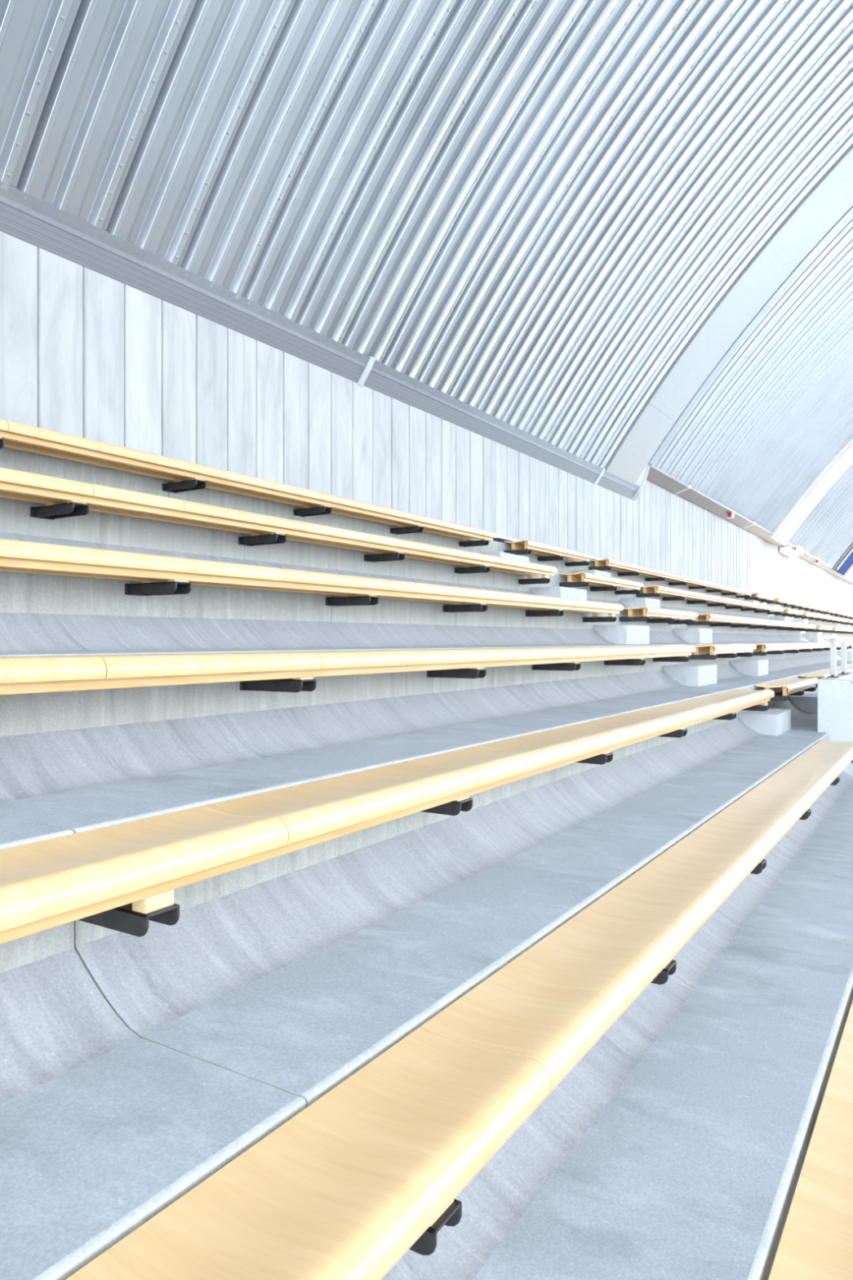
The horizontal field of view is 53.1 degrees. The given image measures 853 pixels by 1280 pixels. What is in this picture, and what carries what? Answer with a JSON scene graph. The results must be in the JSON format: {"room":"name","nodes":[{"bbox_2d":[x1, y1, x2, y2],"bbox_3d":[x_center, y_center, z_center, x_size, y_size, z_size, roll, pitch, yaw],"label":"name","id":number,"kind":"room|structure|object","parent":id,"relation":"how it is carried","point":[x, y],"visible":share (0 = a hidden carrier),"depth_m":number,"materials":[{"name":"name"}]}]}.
{"room":"indoor arena bleachers","nodes":[
{"label":"indoor arena bleachers","id":0,"kind":"room"},
{"bbox_2d":[0,231,635,564],"bbox_3d":[-2.441,-1.957,6.076,0.308,1.254,23.300,0,0,32],"label":"wall","id":1,"kind":"structure","parent":0,"point":[85,353],"depth_m":7.19,"materials":[{"name":"wood"}]},
{"bbox_2d":[0,181,639,499],"bbox_3d":[-2.359,-2.725,5.907,0.325,0.321,23.100,0,0,32],"label":"trim","id":2,"kind":"structure","parent":1,"relation":"attached to","point":[33,220],"depth_m":7.11,"materials":[{"name":"metal"}]},
{"bbox_2d":[631,464,649,501],"bbox_3d":[3.838,-2.917,15.772,0.540,0.666,0.200,0,0,32],"label":"trim","id":3,"kind":"structure","parent":1,"relation":"on","point":[642,480],"depth_m":15.65,"materials":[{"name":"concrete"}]},
{"bbox_2d":[0,0,852,468],"bbox_3d":[7.381,-7.690,-1.028,23.728,9.817,21.276,0,0,32],"label":"ceiling","id":4,"kind":"structure","parent":0,"point":[526,212],"depth_m":7.91,"materials":[{"name":"grey metal"}]},
{"bbox_2d":[604,143,852,484],"bbox_3d":[13.313,-7.766,8.494,23.869,9.948,1.460,0,0,32],"label":"beam","id":5,"kind":"structure","parent":4,"relation":"attached to","point":[831,197],"depth_m":13.66,"materials":[{"name":"metal"}]},
{"bbox_2d":[0,446,852,1279],"bbox_3d":[18.518,2.733,30.725,9.811,7.986,87.017,0,0,32],"label":"grandstand","id":6,"kind":"structure","parent":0,"point":[134,1069],"depth_m":2.90,"materials":[{"name":"concrete"}]},
{"bbox_2d":[0,418,497,546],"bbox_3d":[-2.884,-1.194,4.524,0.369,0.172,13.400,0,0,32],"label":"bench","id":7,"kind":"object","parent":6,"relation":"on","point":[187,476],"visible":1,"depth_m":6.33,"materials":[{"name":"brown wood"}]},
{"bbox_2d":[0,466,557,584],"bbox_3d":[-2.229,-0.735,4.114,0.369,0.200,13.400,0,0,32],"label":"bench","id":8,"kind":"object","parent":6,"relation":"on","point":[62,498],"visible":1,"depth_m":5.45,"materials":[{"name":"brown wood"}]},
{"bbox_2d":[0,538,623,622],"bbox_3d":[-1.575,-0.294,3.703,0.369,0.200,13.400,0,0,32],"label":"bench","id":9,"kind":"object","parent":6,"relation":"on","point":[159,575],"visible":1,"depth_m":4.47,"materials":[{"name":"brown wood"}]},
{"bbox_2d":[0,644,695,694],"bbox_3d":[-0.920,0.138,3.292,0.369,0.172,13.400,0,0,32],"label":"bench","id":10,"kind":"object","parent":6,"relation":"on","point":[268,671],"visible":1,"depth_m":3.60,"materials":[{"name":"brown wood"}]},
{"bbox_2d":[0,688,774,944],"bbox_3d":[-0.265,0.592,2.881,0.369,0.200,13.400,0,0,32],"label":"bench","id":11,"kind":"object","parent":6,"relation":"on","point":[122,877],"visible":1,"depth_m":2.39,"materials":[{"name":"brown wood"}]},
{"bbox_2d":[65,739,852,1279],"bbox_3d":[0.394,1.047,2.468,0.379,0.172,13.400,0,0,32],"label":"bench","id":12,"kind":"object","parent":6,"relation":"on","point":[368,1174],"visible":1,"depth_m":1.81,"materials":[{"name":"brown wood"}]},
{"bbox_2d":[478,551,528,562],"bbox_3d":[0.930,-0.945,10.584,0.380,0.215,0.800,0,0,32],"label":"concrete step","id":13,"kind":"structure","parent":6,"relation":"on","point":[501,554],"depth_m":10.32,"materials":[{"name":"grey concrete"}]},
{"bbox_2d":[503,539,592,566],"bbox_3d":[1.734,-1.194,11.886,0.369,0.172,2.220,0,0,32],"label":"bench","id":14,"kind":"object","parent":6,"relation":"on","point":[551,553],"visible":0.96,"depth_m":11.69,"materials":[{"name":"brown wood"}]},
{"bbox_2d":[530,586,586,600],"bbox_3d":[1.585,-0.503,10.173,0.380,0.215,0.800,0,0,32],"label":"concrete step","id":15,"kind":"structure","parent":6,"relation":"on","point":[557,592],"depth_m":9.88,"materials":[{"name":"grey concrete"}]},
{"bbox_2d":[571,569,610,577],"bbox_3d":[2.541,-0.945,13.150,0.380,0.215,0.700,0,0,32],"label":"concrete step","id":16,"kind":"structure","parent":6,"relation":"on","point":[593,571],"depth_m":12.89,"materials":[{"name":"grey concrete"}]},
{"bbox_2d":[559,572,644,594],"bbox_3d":[2.389,-0.749,11.475,0.369,0.172,2.220,0,0,32],"label":"bench","id":17,"kind":"object","parent":6,"relation":"on","point":[603,583],"visible":0.92,"depth_m":11.22,"materials":[{"name":"brown wood"}]},
{"bbox_2d":[594,625,649,644],"bbox_3d":[2.240,-0.058,9.762,0.380,0.215,0.800,0,0,32],"label":"concrete step","id":18,"kind":"structure","parent":6,"relation":"on","point":[615,634],"depth_m":9.45,"materials":[{"name":"grey concrete"}]},
{"bbox_2d":[620,597,660,608],"bbox_3d":[3.195,-0.503,12.740,0.380,0.215,0.700,0,0,32],"label":"concrete step","id":19,"kind":"structure","parent":6,"relation":"on","point":[641,602],"depth_m":12.46,"materials":[{"name":"grey concrete"}]},
{"bbox_2d":[619,606,697,624],"bbox_3d":[3.043,-0.308,11.064,0.369,0.172,2.220,0,0,32],"label":"bench","id":20,"kind":"object","parent":6,"relation":"on","point":[642,613],"visible":1,"depth_m":10.69,"materials":[{"name":"brown wood"}]},
{"bbox_2d":[588,558,752,598],"bbox_3d":[5.581,-1.194,18.019,0.369,0.172,10.780,0,0,32],"label":"bench","id":21,"kind":"object","parent":6,"relation":"on","point":[628,569],"visible":0.99,"depth_m":15.98,"materials":[{"name":"brown wood"}]},
{"bbox_2d":[662,663,717,686],"bbox_3d":[2.895,0.382,9.351,0.380,0.215,0.800,0,0,32],"label":"concrete step","id":22,"kind":"structure","parent":6,"relation":"on","point":[686,674],"depth_m":9.04,"materials":[{"name":"grey concrete"}]},
{"bbox_2d":[672,628,712,643],"bbox_3d":[3.850,-0.058,12.329,0.380,0.215,0.700,0,0,32],"label":"concrete step","id":23,"kind":"structure","parent":6,"relation":"on","point":[688,635],"depth_m":12.04,"materials":[{"name":"grey concrete"}]},
{"bbox_2d":[635,585,784,614],"bbox_3d":[6.236,-0.749,17.608,0.369,0.172,10.780,0,0,32],"label":"bench","id":24,"kind":"object","parent":6,"relation":"on","point":[673,594],"visible":0.98,"depth_m":15.54,"materials":[{"name":"brown wood"}]},
{"bbox_2d":[688,644,756,659],"bbox_3d":[3.698,0.138,10.653,0.369,0.172,2.220,0,0,32],"label":"bench","id":25,"kind":"object","parent":6,"relation":"on","point":[713,651],"visible":0.81,"depth_m":10.15,"materials":[{"name":"brown wood"}]},
{"bbox_2d":[728,658,768,675],"bbox_3d":[4.505,0.382,11.918,0.380,0.215,0.700,0,0,32],"label":"concrete step","id":26,"kind":"structure","parent":6,"relation":"on","point":[748,667],"depth_m":11.63,"materials":[{"name":"grey concrete"}]},
{"bbox_2d":[742,600,758,603],"bbox_3d":[8.646,-0.945,22.884,0.380,0.215,0.640,0,0,32],"label":"concrete step","id":27,"kind":"structure","parent":6,"relation":"on","point":[750,601],"depth_m":22.59,"materials":[{"name":"grey concrete"}]},
{"bbox_2d":[686,613,817,631],"bbox_3d":[6.891,-0.308,17.198,0.369,0.172,10.780,0,0,32],"label":"bench","id":28,"kind":"object","parent":6,"relation":"on","point":[706,619],"visible":0.94,"depth_m":15.09,"materials":[{"name":"brown wood"}]},
{"bbox_2d":[744,592,775,602],"bbox_3d":[9.476,-1.194,24.228,0.369,0.172,2.480,0,0,32],"label":"bench","id":29,"kind":"object","parent":6,"relation":"on","point":[755,596],"visible":0.91,"depth_m":24.03,"materials":[{"name":"brown wood"}]},
{"bbox_2d":[737,708,791,736],"bbox_3d":[3.550,0.852,8.941,0.380,0.215,0.800,0,0,32],"label":"concrete step","id":30,"kind":"structure","parent":6,"relation":"on","point":[771,722],"depth_m":8.62,"materials":[{"name":"white concrete"}]},
{"bbox_2d":[769,616,789,622],"bbox_3d":[9.301,-0.503,22.473,0.380,0.215,0.640,0,0,32],"label":"concrete step","id":31,"kind":"structure","parent":6,"relation":"on","point":[773,618],"depth_m":22.21,"materials":[{"name":"grey concrete"}]},
{"bbox_2d":[755,677,817,701],"bbox_3d":[4.353,0.578,10.243,0.369,0.172,2.220,0,0,32],"label":"bench","id":32,"kind":"object","parent":6,"relation":"on","point":[784,688],"visible":0.76,"depth_m":9.87,"materials":[{"name":"brown wood"}]},
{"bbox_2d":[774,608,803,617],"bbox_3d":[10.131,-0.749,23.818,0.369,0.172,2.480,0,0,32],"label":"bench","id":33,"kind":"object","parent":6,"relation":"on","point":[787,612],"visible":0.83,"depth_m":23.53,"materials":[{"name":"brown wood"}]},
{"bbox_2d":[767,597,826,613],"bbox_3d":[13.377,-1.194,30.446,0.369,0.172,10.800,0,0,32],"label":"bench","id":34,"kind":"object","parent":6,"relation":"on","point":[777,601],"visible":0.95,"depth_m":29.50,"materials":[{"name":"brown wood"}]},
{"bbox_2d":[746,642,849,655],"bbox_3d":[7.545,0.138,16.787,0.369,0.172,10.780,0,0,32],"label":"bench","id":35,"kind":"object","parent":6,"relation":"on","point":[765,649],"visible":0.73,"depth_m":14.25,"materials":[{"name":"brown wood"}]},
{"bbox_2d":[790,618,807,623],"bbox_3d":[10.986,-0.503,25.158,0.380,0.215,0.620,0,0,32],"label":"concrete step","id":36,"kind":"structure","parent":6,"relation":"on","point":[796,620],"depth_m":24.90,"materials":[{"name":"grey concrete"}]},
{"bbox_2d":[789,693,817,713],"bbox_3d":[5.160,0.852,11.507,0.380,0.215,0.700,0,0,32],"label":"concrete step","id":37,"kind":"structure","parent":6,"relation":"on","point":[808,703],"depth_m":11.20,"materials":[{"name":"grey concrete"}]},
{"bbox_2d":[768,1000,852,1279],"bbox_3d":[1.052,1.494,2.055,0.369,0.172,13.400,0,0,32],"label":"bench","id":38,"kind":"object","parent":6,"relation":"on","point":[816,1242],"visible":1,"depth_m":2.17,"materials":[{"name":"brown wood"}]},
{"bbox_2d":[801,633,821,641],"bbox_3d":[9.956,-0.058,22.062,0.380,0.215,0.640,0,0,32],"label":"concrete step","id":39,"kind":"structure","parent":6,"relation":"on","point":[810,637],"depth_m":21.79,"materials":[{"name":"grey concrete"}]},
{"bbox_2d":[805,625,832,632],"bbox_3d":[10.786,-0.308,23.407,0.369,0.172,2.480,0,0,32],"label":"bench","id":40,"kind":"object","parent":6,"relation":"on","point":[820,628],"visible":0.81,"depth_m":23.12,"materials":[{"name":"brown wood"}]},
{"bbox_2d":[794,612,848,623],"bbox_3d":[14.031,-0.749,30.035,0.369,0.172,10.800,0,0,32],"label":"bench","id":41,"kind":"object","parent":6,"relation":"on","point":[809,615],"visible":0.9,"depth_m":28.74,"materials":[{"name":"brown wood"}]},
{"bbox_2d":[799,664,851,688],"bbox_3d":[8.200,0.578,16.376,0.369,0.172,10.780,0,0,32],"label":"bench","id":42,"kind":"object","parent":6,"relation":"on","point":[823,673],"visible":0.23,"depth_m":12.69,"materials":[{"name":"brown wood"}]},
{"bbox_2d":[820,608,836,614],"bbox_3d":[17.256,-1.194,36.630,0.369,0.172,2.400,0,0,32],"label":"bench","id":43,"kind":"object","parent":6,"relation":"on","point":[828,611],"visible":0.77,"depth_m":36.44,"materials":[{"name":"brown wood"}]},
{"bbox_2d":[821,634,836,641],"bbox_3d":[11.640,-0.058,24.748,0.380,0.215,0.620,0,0,32],"label":"concrete step","id":44,"kind":"structure","parent":6,"relation":"on","point":[822,635],"depth_m":24.48,"materials":[{"name":"grey concrete"}]},
{"bbox_2d":[817,671,852,776],"bbox_3d":[5.975,2.505,9.219,2.875,4.190,2.550,0,0,32],"label":"parapet","id":45,"kind":"object","parent":6,"relation":"on","point":[835,695],"visible":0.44,"depth_m":8.81,"materials":[{"name":"concrete"}]},
{"bbox_2d":[822,636,852,677],"bbox_3d":[4.824,0.188,9.947,0.110,0.445,2.300,0,0,32],"label":"handrail","id":46,"kind":"object","parent":45,"relation":"on","point":[833,639],"visible":0.92,"depth_m":9.40,"materials":[{"name":"white metal"}]},
{"bbox_2d":[840,637,852,683],"bbox_3d":[4.982,0.493,8.431,1.620,1.034,0.120,0,0,32],"label":"handrail","id":47,"kind":"object","parent":45,"relation":"on","point":[841,638],"visible":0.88,"depth_m":8.78,"materials":[{"name":"white metal"}]},
{"bbox_2d":[824,626,852,634],"bbox_3d":[14.686,-0.308,29.625,0.369,0.172,10.800,0,0,32],"label":"bench","id":48,"kind":"object","parent":6,"relation":"on","point":[835,629],"visible":0.85,"depth_m":26.67,"materials":[{"name":"brown wood"}]},
{"bbox_2d":[830,611,852,618],"bbox_3d":[21.162,-1.194,42.857,0.369,0.172,10.900,0,0,32],"label":"bench","id":49,"kind":"object","parent":6,"relation":"on","point":[837,613],"visible":0.85,"depth_m":40.08,"materials":[{"name":"brown wood"}]},
{"bbox_2d":[836,650,851,659],"bbox_3d":[10.611,0.382,21.651,0.380,0.215,0.640,0,0,32],"label":"concrete step","id":50,"kind":"structure","parent":6,"relation":"on","point":[838,652],"depth_m":21.33,"materials":[{"name":"grey concrete"}]},
{"bbox_2d":[838,625,850,628],"bbox_3d":[17.097,-0.503,34.900,0.380,0.215,0.620,0,0,32],"label":"concrete step","id":51,"kind":"structure","parent":6,"relation":"on","point":[842,626],"depth_m":34.64,"materials":[{"name":"grey concrete"}]},
{"bbox_2d":[843,619,852,624],"bbox_3d":[17.911,-0.749,36.219,0.369,0.172,2.400,0,0,32],"label":"bench","id":52,"kind":"object","parent":6,"relation":"on","point":[849,622],"visible":0.62,"depth_m":35.94,"materials":[{"name":"brown wood"}]},
{"bbox_2d":[635,479,852,614],"bbox_3d":[21.419,-2.228,44.111,0.308,1.795,66.500,0,0,32],"label":"wall","id":53,"kind":"structure","parent":0,"point":[674,535],"depth_m":21.34,"materials":[{"name":"wood"}]},
{"bbox_2d":[493,535,753,593],"bbox_3d":[15.268,-1.332,34.218,0.400,0.027,89.800,0,0,32],"label":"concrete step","id":54,"kind":"structure","parent":53,"relation":"attached to","point":[499,538],"depth_m":11.25,"materials":[{"name":"grey concrete"}]},
{"bbox_2d":[727,512,733,518],"bbox_3d":[7.547,-3.100,21.224,0.150,0.130,0.220,0,0,32],"label":"lamp","id":55,"kind":"object","parent":53,"relation":"attached to","point":[730,515],"visible":1,"depth_m":21.16,"materials":[{"name":"red"}]},
{"bbox_2d":[646,462,852,584],"bbox_3d":[15.736,-3.240,34.692,0.590,0.320,44.500,0,0,32],"label":"trim","id":56,"kind":"structure","parent":53,"relation":"attached to","point":[655,475],"depth_m":20.29,"materials":[{"name":"white metal"}]},
{"bbox_2d":[779,546,802,557],"bbox_3d":[12.420,-3.060,29.039,0.420,0.320,2.000,0,0,32],"label":"equipment box","id":57,"kind":"object","parent":56,"relation":"attached to","point":[787,551],"visible":1,"depth_m":29.01,"materials":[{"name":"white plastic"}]},
{"bbox_2d":[815,558,820,564],"bbox_3d":[15.651,-3.147,34.143,0.150,0.185,0.520,0,0,32],"label":"lamp","id":58,"kind":"object","parent":53,"relation":"attached to","point":[817,562],"visible":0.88,"depth_m":34.01,"materials":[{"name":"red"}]},
{"bbox_2d":[648,204,852,532],"bbox_3d":[17.101,-7.947,14.292,23.593,9.504,12.629,0,0,32],"label":"ceiling","id":59,"kind":"structure","parent":0,"point":[777,406],"depth_m":17.63,"materials":[{"name":"grey metal"}]},
{"bbox_2d":[788,463,852,567],"bbox_3d":[17.480,-6.333,30.838,6.651,6.276,12.365,0,0,32],"label":"ceiling","id":60,"kind":"structure","parent":0,"point":[826,533],"depth_m":30.73,"materials":[{"name":"grey metal"}]},
{"bbox_2d":[767,435,852,545],"bbox_3d":[16.932,-7.710,23.022,14.246,9.357,1.800,0,0,32],"label":"trim","id":61,"kind":"structure","parent":60,"relation":"attached to","point":[845,460],"depth_m":25.97,"materials":[{"name":"white metal"}]},
{"bbox_2d":[831,542,852,571],"bbox_3d":[21.045,-6.373,36.673,6.830,6.477,1.300,0,0,32],"label":"trim","id":62,"kind":"structure","parent":60,"relation":"attached to","point":[850,548],"depth_m":38.06,"materials":[{"name":"metal"}]},
{"bbox_2d":[836,551,852,575],"bbox_3d":[22.149,-6.222,38.160,6.646,6.290,2.632,0,0,32],"label":"ceiling","id":63,"kind":"structure","parent":0,"point":[847,563],"depth_m":39.36,"materials":[{"name":"blue metal"}]},
{"bbox_2d":[844,564,852,577],"bbox_3d":[23.046,-6.231,39.609,6.770,6.420,1.200,0,0,32],"label":"trim","id":64,"kind":"structure","parent":63,"relation":"attached to","point":[850,571],"depth_m":40.80,"materials":[{"name":"white metal"}]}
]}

